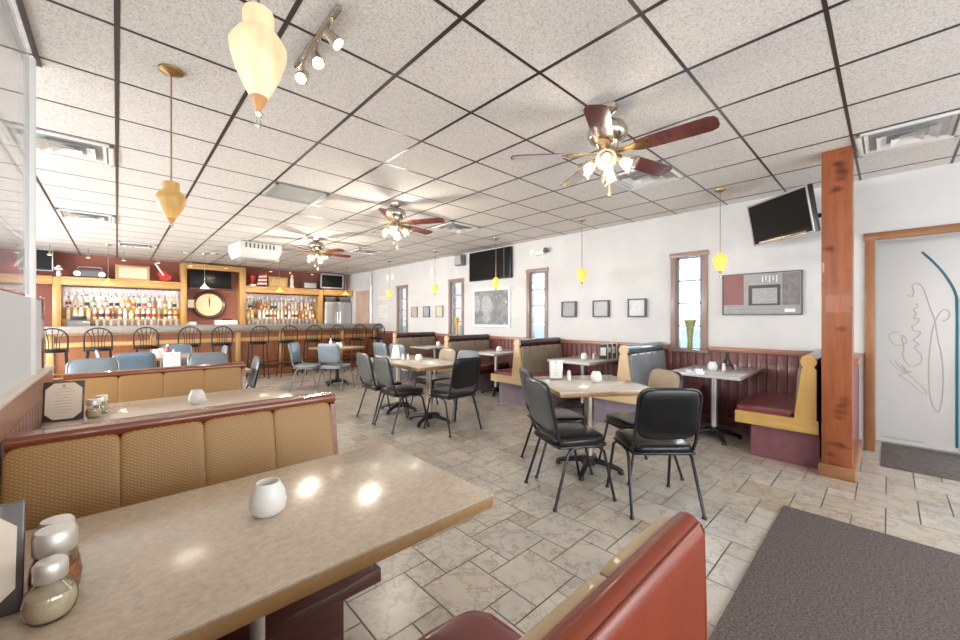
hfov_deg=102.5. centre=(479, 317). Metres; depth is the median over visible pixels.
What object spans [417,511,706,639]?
bench
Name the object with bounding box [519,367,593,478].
chair
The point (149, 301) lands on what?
bottle
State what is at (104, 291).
liquor bottles
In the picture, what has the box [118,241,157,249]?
ceiling vent
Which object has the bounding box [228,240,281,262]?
air purifier
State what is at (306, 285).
grille
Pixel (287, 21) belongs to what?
grid
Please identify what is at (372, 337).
bar stool
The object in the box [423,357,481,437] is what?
chair
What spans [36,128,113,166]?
ceiling vent
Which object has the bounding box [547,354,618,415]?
table
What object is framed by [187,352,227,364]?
chair
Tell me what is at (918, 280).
door
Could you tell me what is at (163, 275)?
guitar
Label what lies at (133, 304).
bottle
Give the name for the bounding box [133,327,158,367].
bar stool
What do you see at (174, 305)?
bottle
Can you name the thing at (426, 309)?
framed print
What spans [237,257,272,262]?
grille
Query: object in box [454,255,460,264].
grille
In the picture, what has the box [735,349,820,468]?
bench
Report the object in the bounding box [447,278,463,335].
window
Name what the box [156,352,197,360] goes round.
dining table
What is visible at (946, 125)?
ceiling vent
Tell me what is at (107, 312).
bottle
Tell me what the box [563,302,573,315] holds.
print
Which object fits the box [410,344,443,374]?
table
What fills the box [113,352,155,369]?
chair
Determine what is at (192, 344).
bar stool
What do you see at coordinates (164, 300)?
bottle
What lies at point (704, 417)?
baseboard
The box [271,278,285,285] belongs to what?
print
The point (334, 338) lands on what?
bar stool
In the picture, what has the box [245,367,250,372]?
dining table
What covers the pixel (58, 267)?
vase
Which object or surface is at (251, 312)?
bottle
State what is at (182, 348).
chair
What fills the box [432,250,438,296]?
pendant lamp
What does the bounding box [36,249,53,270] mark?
television
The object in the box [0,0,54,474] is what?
wall partition
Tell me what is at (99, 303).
bottle
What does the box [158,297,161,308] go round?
bottle
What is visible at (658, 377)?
chair
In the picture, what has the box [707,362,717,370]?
candle holder
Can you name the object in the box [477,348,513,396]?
table
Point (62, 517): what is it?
shaker
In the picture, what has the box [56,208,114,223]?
ceiling vent
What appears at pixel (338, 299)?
carton
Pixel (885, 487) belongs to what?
floor slab
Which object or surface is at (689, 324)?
vase
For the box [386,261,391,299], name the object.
pendant lamp
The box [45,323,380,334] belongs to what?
countertop
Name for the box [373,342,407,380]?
chair
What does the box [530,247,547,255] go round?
emergency light
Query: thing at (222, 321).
coffee machine
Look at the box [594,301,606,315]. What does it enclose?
print
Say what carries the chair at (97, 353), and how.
on the floor at (393, 605)
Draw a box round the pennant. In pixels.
[257,273,268,286]
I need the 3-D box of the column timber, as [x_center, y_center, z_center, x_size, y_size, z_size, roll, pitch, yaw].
[3.185,-0.038,3.429,0.240,2.877,0.240,0,0,-43]
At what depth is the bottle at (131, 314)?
9.34 m
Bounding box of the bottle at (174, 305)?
[172,297,176,308]
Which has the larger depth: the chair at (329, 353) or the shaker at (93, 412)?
the chair at (329, 353)
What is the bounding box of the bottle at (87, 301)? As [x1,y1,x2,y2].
[85,295,89,307]
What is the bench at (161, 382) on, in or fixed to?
on the floor at (393, 605)
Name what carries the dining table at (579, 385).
on the floor at (393, 605)
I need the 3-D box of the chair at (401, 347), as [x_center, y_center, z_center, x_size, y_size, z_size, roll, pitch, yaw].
[-1.379,0.939,7.325,0.538,0.921,0.577,0,0,39]
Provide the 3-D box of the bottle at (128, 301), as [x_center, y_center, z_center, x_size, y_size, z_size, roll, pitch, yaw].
[-8.617,-0.393,9.440,0.084,0.303,0.084,0,0,-19]
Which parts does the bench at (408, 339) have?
panel, backrest, seat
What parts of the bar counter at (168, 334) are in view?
rail, foot rail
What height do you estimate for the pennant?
0.420 m
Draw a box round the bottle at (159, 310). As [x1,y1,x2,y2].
[158,307,160,318]
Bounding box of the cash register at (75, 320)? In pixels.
[67,316,90,325]
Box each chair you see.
[65,357,119,373]
[95,350,101,357]
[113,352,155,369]
[160,344,191,366]
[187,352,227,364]
[221,345,227,354]
[246,355,260,388]
[288,342,326,390]
[316,343,354,391]
[354,340,382,383]
[356,352,407,424]
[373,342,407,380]
[373,355,429,433]
[389,344,424,383]
[410,348,457,408]
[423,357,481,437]
[432,350,479,422]
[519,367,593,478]
[524,376,616,511]
[599,368,683,485]
[606,388,706,519]
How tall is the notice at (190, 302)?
0.240 m
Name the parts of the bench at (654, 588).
seat, backrest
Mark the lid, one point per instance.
(75, 562)
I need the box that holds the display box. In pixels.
[268,276,287,287]
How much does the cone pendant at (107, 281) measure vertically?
0.797 m
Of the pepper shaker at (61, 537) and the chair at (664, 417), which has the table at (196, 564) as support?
the pepper shaker at (61, 537)
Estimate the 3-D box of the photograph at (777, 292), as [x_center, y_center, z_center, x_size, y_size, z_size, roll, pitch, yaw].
[3.461,-0.298,4.756,0.029,0.523,0.812,0,0,-43]
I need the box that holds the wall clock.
[192,291,225,318]
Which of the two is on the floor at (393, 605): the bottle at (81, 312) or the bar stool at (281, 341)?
the bar stool at (281, 341)
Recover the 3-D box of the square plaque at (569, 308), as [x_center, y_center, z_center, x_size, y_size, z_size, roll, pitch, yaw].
[1.561,-0.152,6.756,0.049,0.275,0.290,0,0,-43]
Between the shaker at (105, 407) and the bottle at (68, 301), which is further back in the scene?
the bottle at (68, 301)
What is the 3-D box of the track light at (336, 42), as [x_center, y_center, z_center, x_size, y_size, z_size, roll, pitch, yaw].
[-0.868,-1.389,2.026,0.600,0.170,0.089,0,0,45]
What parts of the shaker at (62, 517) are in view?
lid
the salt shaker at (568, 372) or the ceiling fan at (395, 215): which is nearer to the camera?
the salt shaker at (568, 372)
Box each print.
[115,264,149,280]
[188,300,193,306]
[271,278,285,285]
[411,307,417,316]
[423,306,429,316]
[436,306,442,316]
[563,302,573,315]
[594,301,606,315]
[629,300,643,315]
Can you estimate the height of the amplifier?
0.200 m
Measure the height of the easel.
0.199 m
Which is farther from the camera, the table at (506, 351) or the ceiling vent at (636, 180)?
the table at (506, 351)
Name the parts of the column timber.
column trim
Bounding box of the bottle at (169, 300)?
[168,297,171,308]
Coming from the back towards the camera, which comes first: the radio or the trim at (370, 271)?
the trim at (370, 271)
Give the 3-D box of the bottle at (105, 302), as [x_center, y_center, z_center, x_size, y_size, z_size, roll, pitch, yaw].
[-8.911,-0.368,9.163,0.096,0.253,0.096,0,0,11]
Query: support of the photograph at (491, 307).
attached to the wall at (623, 262)
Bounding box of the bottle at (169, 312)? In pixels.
[168,309,171,318]
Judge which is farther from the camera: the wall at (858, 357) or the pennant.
the pennant
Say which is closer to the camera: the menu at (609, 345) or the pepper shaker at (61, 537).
the pepper shaker at (61, 537)
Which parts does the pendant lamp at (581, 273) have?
lamp shade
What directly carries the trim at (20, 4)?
attached to the ceiling
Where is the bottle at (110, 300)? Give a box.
[109,296,112,307]
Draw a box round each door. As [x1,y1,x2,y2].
[356,290,368,322]
[876,235,959,452]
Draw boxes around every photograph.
[473,287,510,326]
[722,270,802,314]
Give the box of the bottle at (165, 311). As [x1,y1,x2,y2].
[164,307,166,318]
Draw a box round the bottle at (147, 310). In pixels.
[146,307,149,318]
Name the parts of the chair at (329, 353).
leg, backrest, frame, seat, leg, leg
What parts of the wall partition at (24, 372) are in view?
partition glass, frosted panel, partition rail, partition sill, partition post, panel trim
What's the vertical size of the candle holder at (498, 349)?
0.098 m
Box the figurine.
[290,275,293,287]
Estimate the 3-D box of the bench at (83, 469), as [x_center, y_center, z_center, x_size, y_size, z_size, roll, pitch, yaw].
[-1.106,0.930,1.648,1.291,0.940,0.995,0,0,-43]
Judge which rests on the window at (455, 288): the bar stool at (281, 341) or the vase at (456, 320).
the vase at (456, 320)
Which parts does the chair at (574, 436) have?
leg, backrest, frame, leg, seat, seat frame, leg, leg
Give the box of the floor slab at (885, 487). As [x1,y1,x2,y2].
[256,367,959,639]
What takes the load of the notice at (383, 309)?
attached to the wall at (623, 262)
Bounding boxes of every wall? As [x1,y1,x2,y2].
[0,253,346,325]
[347,162,959,448]
[854,353,863,468]
[875,234,959,419]
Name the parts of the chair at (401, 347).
backrest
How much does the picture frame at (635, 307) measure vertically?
0.280 m
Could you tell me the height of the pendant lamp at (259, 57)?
0.903 m
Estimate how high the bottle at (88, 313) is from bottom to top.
0.293 m
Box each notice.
[187,299,194,307]
[378,296,388,299]
[379,305,388,316]
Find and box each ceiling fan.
[278,238,350,269]
[340,202,444,248]
[511,101,719,197]
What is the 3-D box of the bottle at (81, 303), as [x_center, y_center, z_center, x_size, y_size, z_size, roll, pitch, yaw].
[-9.199,-0.388,8.892,0.070,0.293,0.070,0,0,-9]
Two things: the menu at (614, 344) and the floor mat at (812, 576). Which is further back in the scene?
the menu at (614, 344)
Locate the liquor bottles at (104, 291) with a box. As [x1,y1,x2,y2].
[63,287,178,308]
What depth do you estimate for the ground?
33.66 m
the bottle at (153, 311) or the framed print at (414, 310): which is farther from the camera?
the framed print at (414, 310)
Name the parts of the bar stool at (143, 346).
seat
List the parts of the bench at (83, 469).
backrest, rail, seat, seat frame, trim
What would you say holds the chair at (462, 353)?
on the floor at (393, 605)
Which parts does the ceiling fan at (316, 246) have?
motor, blade, blade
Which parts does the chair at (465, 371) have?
leg, leg, seat, seat frame, leg, frame, backrest, leg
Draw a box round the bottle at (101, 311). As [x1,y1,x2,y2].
[99,306,103,318]
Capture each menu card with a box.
[0,500,25,616]
[42,380,84,422]
[163,352,180,366]
[549,360,562,378]
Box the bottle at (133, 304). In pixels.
[131,296,135,307]
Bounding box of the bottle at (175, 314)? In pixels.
[173,309,177,318]
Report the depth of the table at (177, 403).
2.78 m
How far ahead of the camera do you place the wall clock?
10.48 m
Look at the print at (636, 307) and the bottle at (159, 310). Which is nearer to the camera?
the print at (636, 307)
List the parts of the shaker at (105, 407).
lid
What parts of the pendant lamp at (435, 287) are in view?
lamp shade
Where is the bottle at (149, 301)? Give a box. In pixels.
[148,297,151,307]
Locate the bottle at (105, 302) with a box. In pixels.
[103,297,107,307]
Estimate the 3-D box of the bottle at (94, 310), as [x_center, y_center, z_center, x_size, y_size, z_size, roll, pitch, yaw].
[-8.934,-0.128,8.929,0.070,0.293,0.070,0,0,26]
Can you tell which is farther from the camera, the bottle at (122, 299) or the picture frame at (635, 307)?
the bottle at (122, 299)
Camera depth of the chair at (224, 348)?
6.59 m
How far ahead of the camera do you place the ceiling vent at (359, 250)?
8.50 m
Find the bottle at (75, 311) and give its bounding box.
[73,305,77,315]
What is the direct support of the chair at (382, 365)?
on the floor at (393, 605)
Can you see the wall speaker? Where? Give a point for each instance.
(459, 260)
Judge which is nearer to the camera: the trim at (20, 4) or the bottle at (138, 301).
the trim at (20, 4)
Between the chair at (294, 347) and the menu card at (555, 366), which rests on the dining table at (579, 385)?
the menu card at (555, 366)
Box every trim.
[15,0,41,67]
[370,271,371,322]
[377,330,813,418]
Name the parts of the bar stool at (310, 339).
seat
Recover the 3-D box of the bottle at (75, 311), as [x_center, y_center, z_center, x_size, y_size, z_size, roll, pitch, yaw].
[-9.160,-0.133,8.715,0.084,0.303,0.084,0,0,9]
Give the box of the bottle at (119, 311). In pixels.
[118,307,121,318]
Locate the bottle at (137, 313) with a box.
[135,306,139,318]
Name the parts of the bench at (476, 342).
panel, backrest, seat frame, seat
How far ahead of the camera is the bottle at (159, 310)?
9.70 m
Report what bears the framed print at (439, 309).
attached to the wall at (623, 262)
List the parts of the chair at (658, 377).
leg, seat frame, seat, leg, backrest, frame, leg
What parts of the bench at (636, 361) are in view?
seat rail, panel, seat frame, backrest, seat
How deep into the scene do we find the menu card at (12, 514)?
0.81 m
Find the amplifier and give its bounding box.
[301,282,316,288]
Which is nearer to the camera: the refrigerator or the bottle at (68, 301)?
the bottle at (68, 301)
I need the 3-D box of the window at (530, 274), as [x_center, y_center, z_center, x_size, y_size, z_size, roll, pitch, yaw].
[1.118,-0.250,7.334,0.190,1.370,0.542,0,0,-43]
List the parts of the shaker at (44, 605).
lid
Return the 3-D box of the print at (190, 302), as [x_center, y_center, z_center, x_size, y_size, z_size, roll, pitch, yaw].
[-7.642,-0.380,10.175,0.160,0.220,0.012,0,0,-43]
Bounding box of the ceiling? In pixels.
[11,0,959,274]
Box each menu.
[599,344,606,358]
[608,344,611,357]
[609,343,615,357]
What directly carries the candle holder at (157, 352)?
on the dining table at (185, 355)
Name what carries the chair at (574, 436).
on the floor at (393, 605)
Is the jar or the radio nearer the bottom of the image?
the jar
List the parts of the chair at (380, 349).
backrest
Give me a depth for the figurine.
11.76 m
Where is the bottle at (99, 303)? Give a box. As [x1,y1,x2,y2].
[97,295,101,307]
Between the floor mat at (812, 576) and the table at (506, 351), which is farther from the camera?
the table at (506, 351)
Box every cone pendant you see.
[102,244,113,284]
[200,253,208,288]
[343,267,348,294]
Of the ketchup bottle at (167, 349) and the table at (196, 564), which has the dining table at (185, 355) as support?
the ketchup bottle at (167, 349)
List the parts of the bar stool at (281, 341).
leg, leg, seat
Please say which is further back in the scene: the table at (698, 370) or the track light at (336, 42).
the table at (698, 370)
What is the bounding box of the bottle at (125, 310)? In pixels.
[123,307,126,318]
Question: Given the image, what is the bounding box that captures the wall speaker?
[454,254,465,265]
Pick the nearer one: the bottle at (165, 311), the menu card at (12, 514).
the menu card at (12, 514)
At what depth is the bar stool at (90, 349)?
6.93 m
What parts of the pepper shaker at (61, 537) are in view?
lid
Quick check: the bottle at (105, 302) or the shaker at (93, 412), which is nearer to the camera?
the shaker at (93, 412)
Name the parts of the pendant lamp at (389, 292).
lamp shade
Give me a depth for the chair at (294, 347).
7.46 m
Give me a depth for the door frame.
4.05 m
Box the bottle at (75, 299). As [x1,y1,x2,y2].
[73,294,77,306]
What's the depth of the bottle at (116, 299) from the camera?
9.28 m
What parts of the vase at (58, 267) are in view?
flower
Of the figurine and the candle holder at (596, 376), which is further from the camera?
the figurine
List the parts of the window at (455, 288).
pane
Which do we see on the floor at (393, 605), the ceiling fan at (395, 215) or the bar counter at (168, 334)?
the bar counter at (168, 334)
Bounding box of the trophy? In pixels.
[249,276,255,285]
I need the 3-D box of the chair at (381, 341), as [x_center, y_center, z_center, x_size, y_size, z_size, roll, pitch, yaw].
[-2.390,0.939,8.256,0.577,0.921,0.538,0,0,-15]
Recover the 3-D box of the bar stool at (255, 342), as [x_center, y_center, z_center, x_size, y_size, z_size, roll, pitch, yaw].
[-5.088,0.784,8.823,0.394,1.233,0.414,0,0,-44]
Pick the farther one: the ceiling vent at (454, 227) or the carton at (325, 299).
the carton at (325, 299)
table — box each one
[0,443,493,639]
[41,386,292,428]
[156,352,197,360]
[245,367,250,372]
[308,345,364,386]
[370,355,454,426]
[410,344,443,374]
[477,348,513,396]
[533,375,651,480]
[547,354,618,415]
[672,363,763,444]
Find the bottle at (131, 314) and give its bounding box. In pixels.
[129,308,133,318]
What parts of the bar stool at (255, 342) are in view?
leg, seat, leg, leg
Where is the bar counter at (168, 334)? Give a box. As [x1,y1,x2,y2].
[45,323,380,381]
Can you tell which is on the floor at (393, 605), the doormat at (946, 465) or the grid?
the doormat at (946, 465)
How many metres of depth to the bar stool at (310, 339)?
9.55 m
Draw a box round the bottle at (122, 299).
[121,296,124,307]
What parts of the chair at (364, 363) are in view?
leg, backrest, frame, seat frame, leg, seat, leg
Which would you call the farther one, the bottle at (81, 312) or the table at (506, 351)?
the bottle at (81, 312)
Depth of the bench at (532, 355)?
6.32 m
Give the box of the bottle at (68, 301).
[65,296,70,306]
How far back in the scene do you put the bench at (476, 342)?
7.65 m
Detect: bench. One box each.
[0,391,380,639]
[64,362,245,405]
[388,332,438,380]
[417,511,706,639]
[432,334,506,390]
[491,337,579,406]
[593,341,702,424]
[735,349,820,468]
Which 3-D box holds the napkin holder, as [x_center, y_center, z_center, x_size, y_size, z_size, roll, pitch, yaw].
[-1.247,0.502,5.696,0.160,0.211,0.140,0,0,-13]
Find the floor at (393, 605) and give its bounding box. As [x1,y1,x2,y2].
[246,367,959,639]
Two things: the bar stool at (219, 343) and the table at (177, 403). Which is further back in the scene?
the bar stool at (219, 343)
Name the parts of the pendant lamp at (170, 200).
lamp shade, cord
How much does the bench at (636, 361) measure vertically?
1.058 m
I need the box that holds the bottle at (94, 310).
[93,306,96,318]
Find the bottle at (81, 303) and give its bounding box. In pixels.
[79,295,83,307]
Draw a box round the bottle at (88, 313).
[86,306,90,318]
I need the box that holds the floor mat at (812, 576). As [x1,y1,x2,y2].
[708,505,959,639]
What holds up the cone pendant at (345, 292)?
hanging from the ceiling
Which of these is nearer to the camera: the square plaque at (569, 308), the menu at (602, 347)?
the menu at (602, 347)
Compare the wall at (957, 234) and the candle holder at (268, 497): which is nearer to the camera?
the candle holder at (268, 497)
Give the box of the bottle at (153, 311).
[152,307,155,318]
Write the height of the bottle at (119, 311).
0.293 m
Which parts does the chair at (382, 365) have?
leg, backrest, frame, leg, seat, seat frame, leg, leg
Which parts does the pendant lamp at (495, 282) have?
lamp shade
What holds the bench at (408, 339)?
on the floor at (393, 605)
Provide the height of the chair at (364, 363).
0.921 m
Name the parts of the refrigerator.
door, door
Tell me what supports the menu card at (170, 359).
on the dining table at (247, 370)
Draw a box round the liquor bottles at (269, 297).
[246,294,312,309]
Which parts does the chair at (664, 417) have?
leg, leg, seat, seat frame, frame, leg, backrest, leg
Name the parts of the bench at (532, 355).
seat, seat rail, panel, seat frame, backrest, seat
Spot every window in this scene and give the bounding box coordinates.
[395,285,407,332]
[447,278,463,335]
[525,267,548,338]
[668,250,708,352]
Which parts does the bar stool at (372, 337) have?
seat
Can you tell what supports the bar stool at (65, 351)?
on the floor at (393, 605)
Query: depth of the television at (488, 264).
8.10 m
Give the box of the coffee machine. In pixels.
[214,319,237,324]
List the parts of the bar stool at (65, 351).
seat, leg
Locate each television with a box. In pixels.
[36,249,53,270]
[320,273,343,288]
[469,246,511,281]
[747,184,820,245]
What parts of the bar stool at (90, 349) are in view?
seat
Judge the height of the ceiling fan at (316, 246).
0.576 m
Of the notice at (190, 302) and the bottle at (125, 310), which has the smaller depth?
the bottle at (125, 310)
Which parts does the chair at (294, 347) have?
leg, backrest, frame, seat, leg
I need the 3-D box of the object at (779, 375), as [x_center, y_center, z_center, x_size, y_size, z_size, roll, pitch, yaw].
[-0.122,0.860,8.554,0.040,0.960,11.815,0,0,-43]
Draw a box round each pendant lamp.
[155,63,186,231]
[228,0,286,129]
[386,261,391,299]
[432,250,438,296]
[492,237,499,289]
[577,219,586,285]
[713,188,727,277]
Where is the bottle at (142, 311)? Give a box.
[141,307,144,318]
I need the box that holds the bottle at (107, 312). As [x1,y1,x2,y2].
[105,306,109,318]
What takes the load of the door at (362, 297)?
in the wall at (623, 262)
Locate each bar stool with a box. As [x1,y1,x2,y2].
[45,328,68,380]
[83,327,112,358]
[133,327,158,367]
[178,326,200,352]
[211,326,232,362]
[246,325,269,378]
[276,325,297,377]
[302,325,322,374]
[324,325,344,371]
[348,324,366,370]
[367,324,384,367]
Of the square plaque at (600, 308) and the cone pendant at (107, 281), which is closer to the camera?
the square plaque at (600, 308)
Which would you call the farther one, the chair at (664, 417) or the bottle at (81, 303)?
the bottle at (81, 303)
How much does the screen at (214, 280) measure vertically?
0.510 m
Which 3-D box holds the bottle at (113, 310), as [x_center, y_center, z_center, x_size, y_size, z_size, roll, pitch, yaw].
[-8.706,-0.128,9.143,0.070,0.293,0.070,0,0,-10]
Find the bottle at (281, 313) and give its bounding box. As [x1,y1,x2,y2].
[280,309,283,318]
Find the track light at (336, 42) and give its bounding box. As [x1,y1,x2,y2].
[294,3,343,84]
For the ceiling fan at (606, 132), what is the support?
hanging from the ceiling
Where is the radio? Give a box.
[73,266,105,277]
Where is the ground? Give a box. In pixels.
[535,326,699,347]
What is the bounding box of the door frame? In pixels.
[863,223,959,450]
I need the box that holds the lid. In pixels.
[26,547,82,590]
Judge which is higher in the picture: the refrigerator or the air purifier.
the air purifier
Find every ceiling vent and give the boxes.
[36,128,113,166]
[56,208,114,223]
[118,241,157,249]
[261,182,328,204]
[348,248,383,254]
[430,221,479,233]
[606,161,683,190]
[855,109,959,157]
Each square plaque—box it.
[561,301,576,316]
[592,300,609,316]
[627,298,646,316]
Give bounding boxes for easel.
[720,353,734,369]
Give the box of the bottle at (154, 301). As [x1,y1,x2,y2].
[153,297,156,308]
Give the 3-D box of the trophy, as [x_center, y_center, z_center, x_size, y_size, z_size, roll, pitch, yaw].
[-6.536,-1.062,11.072,0.160,0.300,0.146,0,0,-43]
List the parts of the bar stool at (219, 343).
seat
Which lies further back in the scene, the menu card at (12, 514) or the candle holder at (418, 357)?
the candle holder at (418, 357)
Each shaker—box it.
[20,554,78,626]
[26,521,82,590]
[37,514,78,554]
[85,398,101,417]
[93,394,108,412]
[567,371,570,380]
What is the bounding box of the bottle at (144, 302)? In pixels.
[142,296,146,307]
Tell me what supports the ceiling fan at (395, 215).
hanging from the ceiling
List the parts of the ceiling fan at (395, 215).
blade, blade, blade, lamp shade, motor, lamp shade, blade, blade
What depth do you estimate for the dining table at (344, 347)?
8.07 m
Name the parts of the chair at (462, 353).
seat, leg, backrest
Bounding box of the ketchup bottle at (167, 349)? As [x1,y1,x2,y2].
[165,344,169,351]
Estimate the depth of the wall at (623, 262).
5.58 m
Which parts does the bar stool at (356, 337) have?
seat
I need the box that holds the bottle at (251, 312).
[250,308,253,318]
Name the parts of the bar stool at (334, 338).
seat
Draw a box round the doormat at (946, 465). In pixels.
[881,442,959,480]
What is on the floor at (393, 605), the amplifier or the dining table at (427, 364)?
the dining table at (427, 364)
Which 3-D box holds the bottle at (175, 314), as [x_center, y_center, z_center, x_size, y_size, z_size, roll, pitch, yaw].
[-7.861,-0.108,9.940,0.096,0.253,0.096,0,0,-24]
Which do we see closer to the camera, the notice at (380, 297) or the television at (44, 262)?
the television at (44, 262)
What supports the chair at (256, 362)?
on the floor at (393, 605)
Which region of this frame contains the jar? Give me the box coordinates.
[85,405,101,417]
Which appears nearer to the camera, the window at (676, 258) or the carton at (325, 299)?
the window at (676, 258)
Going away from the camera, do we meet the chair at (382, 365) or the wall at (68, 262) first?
the chair at (382, 365)
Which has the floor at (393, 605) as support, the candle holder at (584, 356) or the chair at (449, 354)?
the chair at (449, 354)
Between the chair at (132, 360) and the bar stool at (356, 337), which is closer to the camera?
the chair at (132, 360)
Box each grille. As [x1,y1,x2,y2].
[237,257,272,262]
[304,283,315,287]
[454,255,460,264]
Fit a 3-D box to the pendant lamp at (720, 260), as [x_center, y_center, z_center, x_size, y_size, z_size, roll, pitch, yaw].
[2.769,-0.969,4.439,0.152,1.016,0.151,0,0,-43]
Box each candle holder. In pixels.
[152,349,160,355]
[188,389,205,404]
[249,477,286,517]
[415,354,421,360]
[496,346,501,351]
[581,353,587,359]
[590,371,601,381]
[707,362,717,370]
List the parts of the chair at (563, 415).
backrest, frame, leg, leg, seat, leg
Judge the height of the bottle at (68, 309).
0.293 m
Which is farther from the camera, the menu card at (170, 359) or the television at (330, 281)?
the television at (330, 281)
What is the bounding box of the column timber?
[818,146,856,482]
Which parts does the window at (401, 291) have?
pane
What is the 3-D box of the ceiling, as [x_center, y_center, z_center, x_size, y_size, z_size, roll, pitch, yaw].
[-2.276,-1.517,4.382,9.100,0.080,16.300,0,0,-43]
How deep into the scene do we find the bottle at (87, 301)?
8.93 m
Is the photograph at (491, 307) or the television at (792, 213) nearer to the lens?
the television at (792, 213)
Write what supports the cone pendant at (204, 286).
hanging from the ceiling
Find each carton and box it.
[323,297,335,301]
[337,298,348,301]
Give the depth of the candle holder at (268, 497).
1.18 m
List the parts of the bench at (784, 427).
seat, seat rail, backrest, panel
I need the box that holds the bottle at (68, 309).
[66,306,69,318]
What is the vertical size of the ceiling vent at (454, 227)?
0.062 m
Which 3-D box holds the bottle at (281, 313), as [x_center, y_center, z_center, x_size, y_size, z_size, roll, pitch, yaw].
[-6.010,-0.133,11.686,0.084,0.303,0.084,0,0,39]
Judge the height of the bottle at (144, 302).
0.303 m
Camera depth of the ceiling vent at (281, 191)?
4.57 m
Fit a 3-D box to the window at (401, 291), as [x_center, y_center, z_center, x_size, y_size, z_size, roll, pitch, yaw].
[-2.135,-0.237,10.785,0.190,1.345,0.609,0,0,-43]
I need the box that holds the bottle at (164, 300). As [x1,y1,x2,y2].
[163,297,166,308]
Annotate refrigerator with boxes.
[323,302,350,323]
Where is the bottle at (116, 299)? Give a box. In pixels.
[115,295,118,307]
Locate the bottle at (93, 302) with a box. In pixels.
[91,297,96,307]
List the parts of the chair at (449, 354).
seat, frame, backrest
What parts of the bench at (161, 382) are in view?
rail, trim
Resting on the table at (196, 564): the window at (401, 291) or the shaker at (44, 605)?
the shaker at (44, 605)
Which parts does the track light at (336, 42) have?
bulb, bulb, bulb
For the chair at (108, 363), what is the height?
0.921 m
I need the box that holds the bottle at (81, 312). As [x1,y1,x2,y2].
[78,306,83,315]
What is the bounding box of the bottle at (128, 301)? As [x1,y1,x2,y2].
[126,296,130,307]
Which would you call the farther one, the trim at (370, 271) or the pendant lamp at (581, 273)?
the trim at (370, 271)
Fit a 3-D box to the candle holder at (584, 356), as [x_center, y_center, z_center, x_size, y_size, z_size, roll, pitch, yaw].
[1.540,0.565,5.685,0.104,0.098,0.104,0,0,-43]
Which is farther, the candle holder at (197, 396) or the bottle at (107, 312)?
the bottle at (107, 312)
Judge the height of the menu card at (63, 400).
0.233 m
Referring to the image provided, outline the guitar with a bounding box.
[154,263,171,281]
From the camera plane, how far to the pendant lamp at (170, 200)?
2.27 m
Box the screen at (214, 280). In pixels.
[189,269,231,290]
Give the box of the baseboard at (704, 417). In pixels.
[593,398,750,429]
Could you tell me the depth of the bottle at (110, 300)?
9.21 m
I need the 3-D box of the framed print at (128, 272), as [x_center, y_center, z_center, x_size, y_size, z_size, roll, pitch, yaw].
[-8.428,-1.091,9.347,0.620,0.360,0.024,0,0,-43]
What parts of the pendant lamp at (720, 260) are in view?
lamp shade, cord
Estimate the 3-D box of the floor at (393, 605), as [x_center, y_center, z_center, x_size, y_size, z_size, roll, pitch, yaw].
[-1.674,1.400,5.016,10.718,0.001,16.163,0,0,-43]
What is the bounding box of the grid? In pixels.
[28,0,959,274]
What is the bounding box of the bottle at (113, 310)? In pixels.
[111,306,114,318]
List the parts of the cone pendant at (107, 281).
lamp shade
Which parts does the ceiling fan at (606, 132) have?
blade, blade, lamp shade, bulb, blade, lamp shade, bulb, motor, lamp shade, pull chain, bulb, bulb, lamp shade, blade, blade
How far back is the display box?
11.56 m
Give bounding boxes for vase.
[54,265,62,276]
[454,318,459,334]
[684,320,695,348]
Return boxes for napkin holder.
[390,345,400,359]
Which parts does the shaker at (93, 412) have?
lid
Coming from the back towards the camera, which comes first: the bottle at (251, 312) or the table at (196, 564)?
the bottle at (251, 312)
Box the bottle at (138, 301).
[137,297,140,307]
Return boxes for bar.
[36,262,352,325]
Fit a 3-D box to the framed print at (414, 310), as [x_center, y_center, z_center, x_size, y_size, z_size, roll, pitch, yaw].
[-1.756,-0.160,10.288,0.029,0.280,0.280,0,0,-43]

